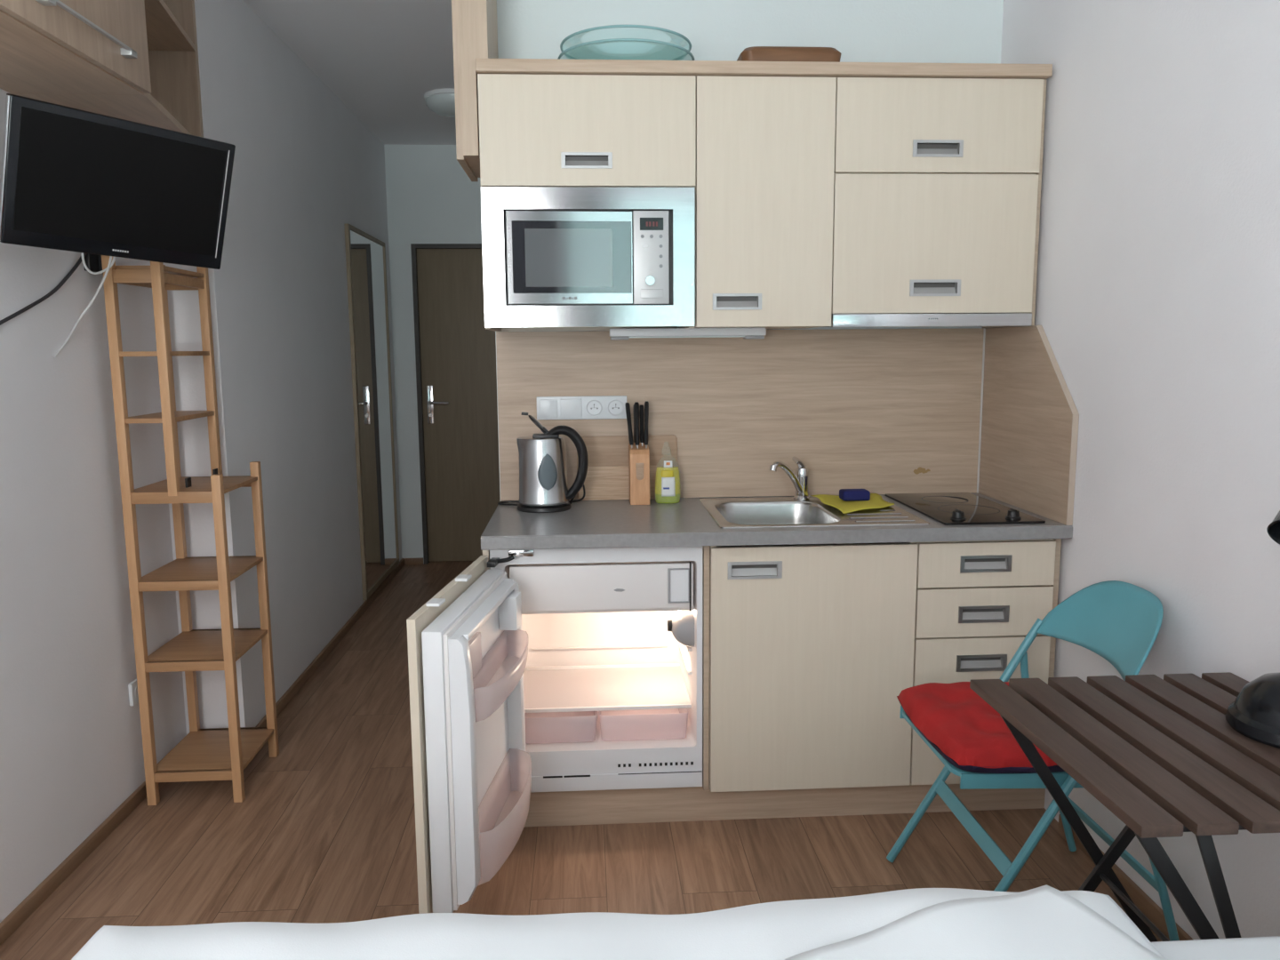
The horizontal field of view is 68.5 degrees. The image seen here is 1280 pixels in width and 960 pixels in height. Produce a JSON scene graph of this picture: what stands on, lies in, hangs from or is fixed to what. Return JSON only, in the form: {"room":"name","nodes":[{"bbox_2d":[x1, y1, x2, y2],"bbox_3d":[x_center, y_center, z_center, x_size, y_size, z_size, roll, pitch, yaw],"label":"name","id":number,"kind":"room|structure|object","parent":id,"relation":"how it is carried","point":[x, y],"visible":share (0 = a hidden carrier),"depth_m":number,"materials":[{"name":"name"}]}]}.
{"room":"studio apartment","nodes":[
{"label":"studio apartment","id":0,"kind":"room"},
{"bbox_2d":[0,88,186,922],"bbox_3d":[-1.523,-0.071,1.036,0.150,2.593,4.085,-1,8,-3],"label":"wall","id":1,"kind":"structure","parent":0,"point":[71,748],"depth_m":2.50,"materials":[{"name":"paint"}]},
{"bbox_2d":[0,253,86,325],"bbox_3d":[-1.525,-0.496,2.386,0.020,0.261,0.476,-1,8,-1],"label":"power cable","id":2,"kind":"object","parent":1,"relation":"attached to","point":[68,275],"visible":0.79,"depth_m":2.42,"materials":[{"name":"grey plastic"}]},
{"bbox_2d":[0,0,151,95],"bbox_3d":[-1.333,-1.189,1.862,0.357,0.605,0.803,-1,8,-3],"label":"upper cabinet","id":3,"kind":"object","parent":1,"relation":"attached to","point":[47,46],"visible":1,"depth_m":2.08,"materials":[{"name":"brown wood"}]},
{"bbox_2d":[0,780,159,945],"bbox_3d":[-1.435,1.181,1.294,0.016,0.042,3.920,-1,8,-3],"label":"baseboard","id":4,"kind":"structure","parent":1,"relation":"attached to","point":[22,911],"depth_m":2.46,"materials":[{"name":"brown wood"}]},
{"bbox_2d":[53,252,115,357],"bbox_3d":[-1.516,-0.488,2.531,0.084,0.313,0.186,4,9,31],"label":"cable","id":5,"kind":"object","parent":1,"relation":"attached to","point":[110,264],"visible":0.83,"depth_m":2.57,"materials":[{"name":"white plastic"}]},
{"bbox_2d":[83,253,102,273],"bbox_3d":[-1.529,-0.646,2.660,0.039,0.115,0.115,-1,8,-3],"label":"wall bracket","id":6,"kind":"object","parent":1,"relation":"attached to","point":[93,263],"visible":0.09,"depth_m":2.63,"materials":[{"name":"black plastic"}]},
{"bbox_2d":[12,0,203,136],"bbox_3d":[-1.398,-1.290,2.595,0.313,0.604,0.678,-1,8,-3],"label":"corner shelf","id":7,"kind":"object","parent":1,"relation":"attached to","point":[173,103],"visible":0.24,"depth_m":2.88,"materials":[{"name":"brown wood"}]},
{"bbox_2d":[0,93,235,269],"bbox_3d":[-1.343,-0.709,2.344,0.378,0.343,0.520,6,10,40],"label":"television","id":8,"kind":"object","parent":1,"relation":"attached to","point":[73,180],"visible":1,"depth_m":2.22,"materials":[{"name":"black plastic"}]},
{"bbox_2d":[128,678,138,705],"bbox_3d":[-1.534,0.643,2.862,0.013,0.069,0.070,-1,8,-3],"label":"wall socket","id":9,"kind":"object","parent":1,"relation":"attached to","point":[133,695],"visible":0.52,"depth_m":2.83,"materials":[{"name":"white plastic"}]},
{"bbox_2d":[135,685,138,698],"bbox_3d":[-1.528,0.644,2.862,0.002,0.042,0.042,-1,8,-3],"label":"socket","id":10,"kind":"object","parent":9,"relation":"attached to","point":[136,686],"depth_m":2.85,"materials":[{"name":"white plastic"}]},
{"bbox_2d":[163,0,401,735],"bbox_3d":[-1.631,-0.557,4.527,0.347,2.593,2.965,-1,8,-3],"label":"wall","id":11,"kind":"structure","parent":0,"point":[306,166],"depth_m":3.66,"materials":[{"name":"paint"}]},
{"bbox_2d":[255,558,404,727],"bbox_3d":[-1.435,0.714,4.640,0.016,0.042,2.813,-1,8,-3],"label":"baseboard","id":12,"kind":"structure","parent":11,"relation":"attached to","point":[290,693],"depth_m":4.22,"materials":[{"name":"brown wood"}]},
{"bbox_2d":[344,223,399,599],"bbox_3d":[-1.485,-0.383,5.260,0.019,1.935,0.880,-1,8,-3],"label":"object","id":13,"kind":"object","parent":11,"relation":"attached to","point":[365,254],"visible":1,"depth_m":5.19,"materials":[{"name":"clear mirror"}]},
{"bbox_2d":[243,0,455,144],"bbox_3d":[-0.197,-1.610,2.400,3.100,0.060,7.050,-1,8,-3],"label":"ceiling","id":14,"kind":"structure","parent":0,"point":[380,59],"depth_m":3.94,"materials":[{"name":"white paint"}]},
{"bbox_2d":[424,88,455,117],"bbox_3d":[-0.908,-1.839,4.627,0.304,0.090,0.304,-1,8,-3],"label":"ceiling lamp","id":15,"kind":"object","parent":14,"relation":"attached to","point":[441,101],"visible":0.47,"depth_m":4.52,"materials":[{"name":"white glass"}]},
{"bbox_2d":[451,0,498,181],"bbox_3d":[-0.477,-1.269,2.747,0.096,0.704,0.365,-1,8,-3],"label":"panel","id":16,"kind":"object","parent":14,"relation":"hanging from","point":[475,25],"depth_m":2.59,"materials":[{"name":"brown wood"}]},
{"bbox_2d":[384,144,482,563],"bbox_3d":[-1.039,-0.761,5.957,1.003,2.593,0.150,-1,8,-3],"label":"wall","id":17,"kind":"structure","parent":0,"point":[431,198],"depth_m":5.76,"materials":[{"name":"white paint"}]},
{"bbox_2d":[404,557,423,564],"bbox_3d":[-1.450,0.520,6.027,0.117,0.042,0.016,-1,8,-3],"label":"baseboard","id":18,"kind":"structure","parent":17,"relation":"attached to","point":[407,561],"depth_m":6.02,"materials":[{"name":"brown wood"}]},
{"bbox_2d":[410,243,500,564],"bbox_3d":[-0.988,-0.464,5.951,0.822,2.007,0.121,-1,8,-3],"label":"door","id":19,"kind":"structure","parent":17,"relation":"in","point":[455,353],"depth_m":5.94,"materials":[{"name":"brown wood"}]},
{"bbox_2d":[0,560,1169,959],"bbox_3d":[-0.177,1.017,2.766,3.100,0.060,7.050,-1,8,-3],"label":"floor","id":20,"kind":"structure","parent":0,"point":[323,831],"depth_m":2.57,"materials":[{"name":"brown wood"}]},
{"bbox_2d":[101,255,279,805],"bbox_3d":[-1.366,0.152,2.910,0.281,1.632,0.348,-1,8,-3],"label":"wooden shelf","id":21,"kind":"object","parent":20,"relation":"on","point":[211,754],"visible":0.94,"depth_m":2.83,"materials":[{"name":"brown wood"}]},
{"bbox_2d":[406,545,702,913],"bbox_3d":[-0.166,0.541,2.559,0.690,0.712,1.149,-1,8,-3],"label":"fridge","id":22,"kind":"object","parent":20,"relation":"on","point":[556,669],"visible":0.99,"depth_m":2.59,"materials":[{"name":"white plastic"}]},
{"bbox_2d":[482,545,709,790],"bbox_3d":[-0.132,0.496,2.893,0.620,0.720,0.558,-1,8,-3],"label":"housing","id":23,"kind":"object","parent":22,"relation":"attached to","point":[705,548],"visible":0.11,"depth_m":2.63,"materials":[{"name":"beige wood"}]},
{"bbox_2d":[509,561,694,614],"bbox_3d":[-0.117,0.275,2.782,0.519,0.145,0.402,-1,8,-3],"label":"freezer","id":24,"kind":"object","parent":22,"relation":"in","point":[616,588],"depth_m":2.59,"materials":[{"name":"white plastic"}]},
{"bbox_2d":[496,783,1045,828],"bbox_3d":[0.387,0.933,2.740,1.622,0.105,0.016,-1,8,-3],"label":"plinth","id":25,"kind":"object","parent":20,"relation":"on","point":[689,804],"visible":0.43,"depth_m":2.73,"materials":[{"name":"brown wood"}]},
{"bbox_2d":[708,542,918,791],"bbox_3d":[0.468,0.489,2.915,0.576,0.720,0.582,-1,8,-3],"label":"base cabinet","id":26,"kind":"object","parent":20,"relation":"on","point":[812,647],"visible":0.87,"depth_m":2.63,"materials":[{"name":"beige wood"}]},
{"bbox_2d":[480,492,1072,550],"bbox_3d":[0.368,0.116,2.848,1.622,0.038,0.604,-1,8,-3],"label":"countertop","id":27,"kind":"structure","parent":26,"relation":"on","point":[612,523],"depth_m":2.58,"materials":[{"name":"grey laminate"}]},
{"bbox_2d":[497,411,588,512],"bbox_3d":[-0.308,-0.063,2.937,0.292,0.303,0.214,-1,8,-3],"label":"kettle","id":28,"kind":"object","parent":27,"relation":"on","point":[543,483],"visible":1,"depth_m":2.87,"materials":[{"name":"silver metal"}]},
{"bbox_2d":[576,435,677,498],"bbox_3d":[-0.042,-0.041,3.090,0.330,0.210,0.010,-1,8,-3],"label":"chopping board","id":29,"kind":"object","parent":27,"relation":"on","point":[609,450],"visible":0.43,"depth_m":3.08,"materials":[{"name":"beige wood"}]},
{"bbox_2d":[628,442,649,504],"bbox_3d":[-0.003,-0.020,3.025,0.063,0.188,0.101,-1,8,-3],"label":"knife block","id":30,"kind":"object","parent":27,"relation":"on","point":[639,457],"visible":0.96,"depth_m":2.99,"materials":[{"name":"brown wood"}]},
{"bbox_2d":[624,402,633,447],"bbox_3d":[-0.034,-0.175,3.011,0.018,0.144,0.036,-7,10,-40],"label":"kitchen knife","id":31,"kind":"object","parent":30,"relation":"on","point":[628,406],"visible":1,"depth_m":3.00,"materials":[{"name":"black plastic"}]},
{"bbox_2d":[632,404,636,446],"bbox_3d":[-0.014,-0.178,3.038,0.015,0.133,0.035,-1,8,-3],"label":"kitchen knife","id":32,"kind":"object","parent":30,"relation":"in","point":[634,404],"visible":0.37,"depth_m":3.03,"materials":[{"name":"black plastic"}]},
{"bbox_2d":[634,401,639,447],"bbox_3d":[-0.010,-0.176,3.005,0.015,0.146,0.035,-1,8,-3],"label":"kitchen knife","id":33,"kind":"object","parent":30,"relation":"on","point":[636,404],"visible":1,"depth_m":3.00,"materials":[{"name":"black plastic"}]},
{"bbox_2d":[639,404,644,446],"bbox_3d":[0.006,-0.176,3.029,0.015,0.131,0.035,-1,8,-3],"label":"kitchen knife","id":34,"kind":"object","parent":30,"relation":"in","point":[641,407],"visible":1,"depth_m":3.02,"materials":[{"name":"black plastic"}]},
{"bbox_2d":[643,400,648,447],"bbox_3d":[0.021,-0.177,3.009,0.016,0.148,0.035,1,8,11],"label":"kitchen knife","id":35,"kind":"object","parent":30,"relation":"on","point":[646,403],"visible":1,"depth_m":3.00,"materials":[{"name":"black plastic"}]},
{"bbox_2d":[655,460,679,503],"bbox_3d":[0.089,-0.025,3.020,0.085,0.198,0.056,-1,8,-3],"label":"soap bottle","id":36,"kind":"object","parent":27,"relation":"on","point":[668,477],"visible":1,"depth_m":3.00,"materials":[{"name":"green"}]},
{"bbox_2d":[768,456,809,500],"bbox_3d":[0.479,0.002,2.988,0.065,0.140,0.213,4,9,31],"label":"mixer tap","id":37,"kind":"object","parent":27,"relation":"on","point":[800,480],"visible":1,"depth_m":3.03,"materials":[{"name":"silver metal"}]},
{"bbox_2d":[698,496,930,546],"bbox_3d":[0.504,0.165,2.866,0.593,0.151,0.506,-1,8,-3],"label":"sink","id":38,"kind":"object","parent":27,"relation":"in","point":[775,511],"visible":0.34,"depth_m":2.98,"materials":[{"name":"metal"}]},
{"bbox_2d":[810,493,894,513],"bbox_3d":[0.679,0.070,2.931,0.228,0.011,0.336,-1,8,-3],"label":"cloth","id":39,"kind":"object","parent":38,"relation":"on","point":[876,500],"visible":0.78,"depth_m":2.92,"materials":[{"name":"yellow fabric"}]},
{"bbox_2d":[839,488,870,501],"bbox_3d":[0.676,0.047,2.965,0.087,0.032,0.060,-1,8,-3],"label":"sponge","id":40,"kind":"object","parent":39,"relation":"on","point":[844,494],"visible":1,"depth_m":2.94,"materials":[{"name":"blue"}]},
{"bbox_2d":[884,492,1045,525],"bbox_3d":[0.976,0.070,2.882,0.288,0.033,0.536,-1,8,-3],"label":"cooktop","id":41,"kind":"object","parent":27,"relation":"in","point":[948,508],"visible":1,"depth_m":2.83,"materials":[{"name":"black glass"}]},
{"bbox_2d":[978,325,1079,525],"bbox_3d":[1.167,-0.190,2.854,0.017,0.552,0.600,-1,8,-3],"label":"panel","id":42,"kind":"object","parent":27,"relation":"on","point":[1030,415],"visible":1,"depth_m":2.81,"materials":[{"name":"brown wood"}]},
{"bbox_2d":[909,538,1061,784],"bbox_3d":[0.963,0.482,2.943,0.412,0.722,0.582,-1,8,-3],"label":"drawer unit","id":43,"kind":"object","parent":20,"relation":"on","point":[977,602],"visible":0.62,"depth_m":2.64,"materials":[{"name":"beige wood"}]},
{"bbox_2d":[886,580,1179,941],"bbox_3d":[0.928,0.650,2.249,0.528,0.793,0.479,-1,8,-3],"label":"folding chair","id":44,"kind":"object","parent":20,"relation":"on","point":[1120,622],"visible":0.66,"depth_m":2.20,"materials":[{"name":"teal metal"}]},
{"bbox_2d":[896,681,1064,773],"bbox_3d":[0.846,0.573,2.221,0.385,0.074,0.445,-1,8,-3],"label":"seat cushion","id":45,"kind":"object","parent":44,"relation":"on","point":[965,730],"visible":0.6,"depth_m":2.13,"materials":[{"name":"red fabric"}]},
{"bbox_2d":[969,672,1279,942],"bbox_3d":[0.925,0.780,1.623,0.545,0.714,0.575,-1,8,-3],"label":"folding table","id":46,"kind":"object","parent":20,"relation":"on","point":[1164,757],"visible":0.9,"depth_m":1.54,"materials":[{"name":"dark stained acacia"},{"name":"black painted metal"}]},
{"bbox_2d":[1225,510,1279,748],"bbox_3d":[1.101,0.218,1.553,0.202,0.415,0.203,-1,8,-3],"label":"desk lamp","id":47,"kind":"object","parent":46,"relation":"on","point":[1254,714],"visible":1,"depth_m":1.56,"materials":[{"name":"black plastic"}]},
{"bbox_2d":[1151,936,1279,959],"bbox_3d":[0.365,1.019,0.342,1.908,0.596,1.832,-1,8,-3],"label":"bed","id":48,"kind":"object","parent":20,"relation":"on","point":[1254,948],"visible":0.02,"depth_m":1.19,"materials":[{"name":"white fabric"}]},
{"bbox_2d":[71,888,1162,959],"bbox_3d":[0.022,0.680,0.310,1.324,0.050,1.864,-1,8,-3],"label":"duvet","id":49,"kind":"object","parent":48,"relation":"on","point":[782,930],"visible":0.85,"depth_m":1.15,"materials":[{"name":"white fabric"}]},
{"bbox_2d":[784,884,1166,959],"bbox_3d":[0.348,0.591,0.834,0.748,0.034,0.618,-4,9,-22],"label":"pillow","id":50,"kind":"object","parent":49,"relation":"on","point":[1044,922],"visible":1,"depth_m":1.12,"materials":[{"name":"white fabric"}]},
{"bbox_2d":[495,0,1003,495],"bbox_3d":[0.318,-0.581,4.596,1.746,2.593,3.050,-1,8,-3],"label":"wall","id":51,"kind":"structure","parent":0,"point":[916,31],"depth_m":2.94,"materials":[{"name":"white paint"}]},
{"bbox_2d":[477,73,695,331],"bbox_3d":[-0.154,-0.801,2.812,0.603,0.692,0.358,-1,8,-3],"label":"upper cabinet","id":52,"kind":"object","parent":51,"relation":"attached to","point":[547,131],"visible":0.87,"depth_m":2.61,"materials":[{"name":"beige wood"}]},
{"bbox_2d":[480,186,694,327],"bbox_3d":[-0.152,-0.648,2.804,0.594,0.383,0.360,-1,8,-3],"label":"microwave","id":53,"kind":"object","parent":52,"relation":"in","point":[553,257],"visible":1,"depth_m":2.65,"materials":[{"name":"metal"}]},
{"bbox_2d":[475,58,1052,79],"bbox_3d":[0.346,-1.168,2.784,1.611,0.032,0.372,-1,8,-3],"label":"board","id":54,"kind":"object","parent":52,"relation":"on","point":[483,66],"visible":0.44,"depth_m":2.60,"materials":[{"name":"brown wood"}]},
{"bbox_2d":[557,38,694,60],"bbox_3d":[-0.041,-1.204,2.754,0.400,0.051,0.400,-1,8,-3],"label":"glass dish","id":55,"kind":"object","parent":54,"relation":"on","point":[562,53],"visible":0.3,"depth_m":2.58,"materials":[{"name":"teal"}]},
{"bbox_2d":[560,24,691,60],"bbox_3d":[-0.041,-1.226,2.751,0.384,0.081,0.384,-1,8,-3],"label":"glass dish","id":56,"kind":"object","parent":55,"relation":"in","point":[610,26],"visible":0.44,"depth_m":2.60,"materials":[{"name":"teal"}]},
{"bbox_2d":[736,46,841,62],"bbox_3d":[0.421,-1.212,2.767,0.288,0.058,0.273,-1,8,-3],"label":"wooden tray","id":57,"kind":"object","parent":54,"relation":"on","point":[754,53],"visible":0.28,"depth_m":2.64,"materials":[{"name":"brown wood"}]},
{"bbox_2d":[496,328,985,500],"bbox_3d":[0.341,-0.217,3.097,1.604,0.549,0.016,-1,8,-3],"label":"backsplash","id":58,"kind":"structure","parent":51,"relation":"attached to","point":[876,411],"depth_m":3.10,"materials":[{"name":"brown wood"}]},
{"bbox_2d":[536,395,626,419],"bbox_3d":[-0.188,-0.234,3.049,0.293,0.075,0.020,-1,8,-3],"label":"strip","id":59,"kind":"object","parent":58,"relation":"attached to","point":[596,407],"visible":1,"depth_m":3.05,"materials":[{"name":"white plastic"}]},
{"bbox_2d":[560,399,581,417],"bbox_3d":[-0.223,-0.233,3.042,0.068,0.061,0.008,-1,8,-3],"label":"rocker switch","id":60,"kind":"object","parent":59,"relation":"attached to","point":[569,408],"depth_m":3.04,"materials":[{"name":"white plastic"}]},
{"bbox_2d":[584,399,603,416],"bbox_3d":[-0.148,-0.234,3.046,0.058,0.058,0.009,-1,8,-3],"label":"outlet","id":61,"kind":"object","parent":59,"relation":"attached to","point":[593,407],"depth_m":3.05,"materials":[{"name":"white plastic"}]},
{"bbox_2d":[607,399,624,416],"bbox_3d":[-0.079,-0.235,3.050,0.058,0.058,0.009,-1,8,-3],"label":"outlet","id":62,"kind":"object","parent":59,"relation":"attached to","point":[615,407],"depth_m":3.05,"materials":[{"name":"white plastic"}]},
{"bbox_2d":[694,75,836,328],"bbox_3d":[0.345,-0.809,2.841,0.395,0.690,0.358,-1,8,-3],"label":"upper cabinet","id":63,"kind":"object","parent":51,"relation":"attached to","point":[764,146],"visible":0.89,"depth_m":2.67,"materials":[{"name":"beige wood"}]},
{"bbox_2d":[609,328,766,340],"bbox_3d":[0.140,-0.456,2.942,0.473,0.034,0.210,-1,8,-3],"label":"light","id":64,"kind":"object","parent":63,"relation":"attached to","point":[626,333],"visible":0.98,"depth_m":2.84,"materials":[{"name":"white plastic"}]},
{"bbox_2d":[628,336,744,338],"bbox_3d":[0.143,-0.437,2.869,0.355,0.005,0.035,-1,8,-3],"label":"diffuser","id":65,"kind":"object","parent":64,"relation":"attached to","point":[629,337],"depth_m":2.85,"materials":[{"name":"white glass"}]},
{"bbox_2d":[824,312,1031,327],"bbox_3d":[0.844,-0.489,2.899,0.590,0.037,0.333,-1,8,-3],"label":"hood","id":66,"kind":"object","parent":51,"relation":"attached to","point":[1001,319],"visible":0.88,"depth_m":2.73,"materials":[{"name":"grey metal"}]},
{"bbox_2d":[831,77,1046,327],"bbox_3d":[0.848,-0.816,2.869,0.609,0.692,0.358,-1,8,-3],"label":"upper cabinet","id":67,"kind":"object","parent":51,"relation":"attached to","point":[938,181],"visible":0.93,"depth_m":2.69,"materials":[{"name":"beige wood"}]},
{"bbox_2d":[996,0,1279,939],"bbox_3d":[1.335,-0.109,1.157,0.120,2.593,4.000,-1,8,-3],"label":"wall","id":68,"kind":"structure","parent":0,"point":[1157,295],"depth_m":2.15,"materials":[{"name":"paint"}]},
{"bbox_2d":[1058,814,1193,940],"bbox_3d":[1.291,1.188,1.092,0.016,0.042,3.200,-1,8,-3],"label":"baseboard","id":69,"kind":"structure","parent":68,"relation":"attached to","point":[1144,902],"depth_m":2.27,"materials":[{"name":"brown wood"}]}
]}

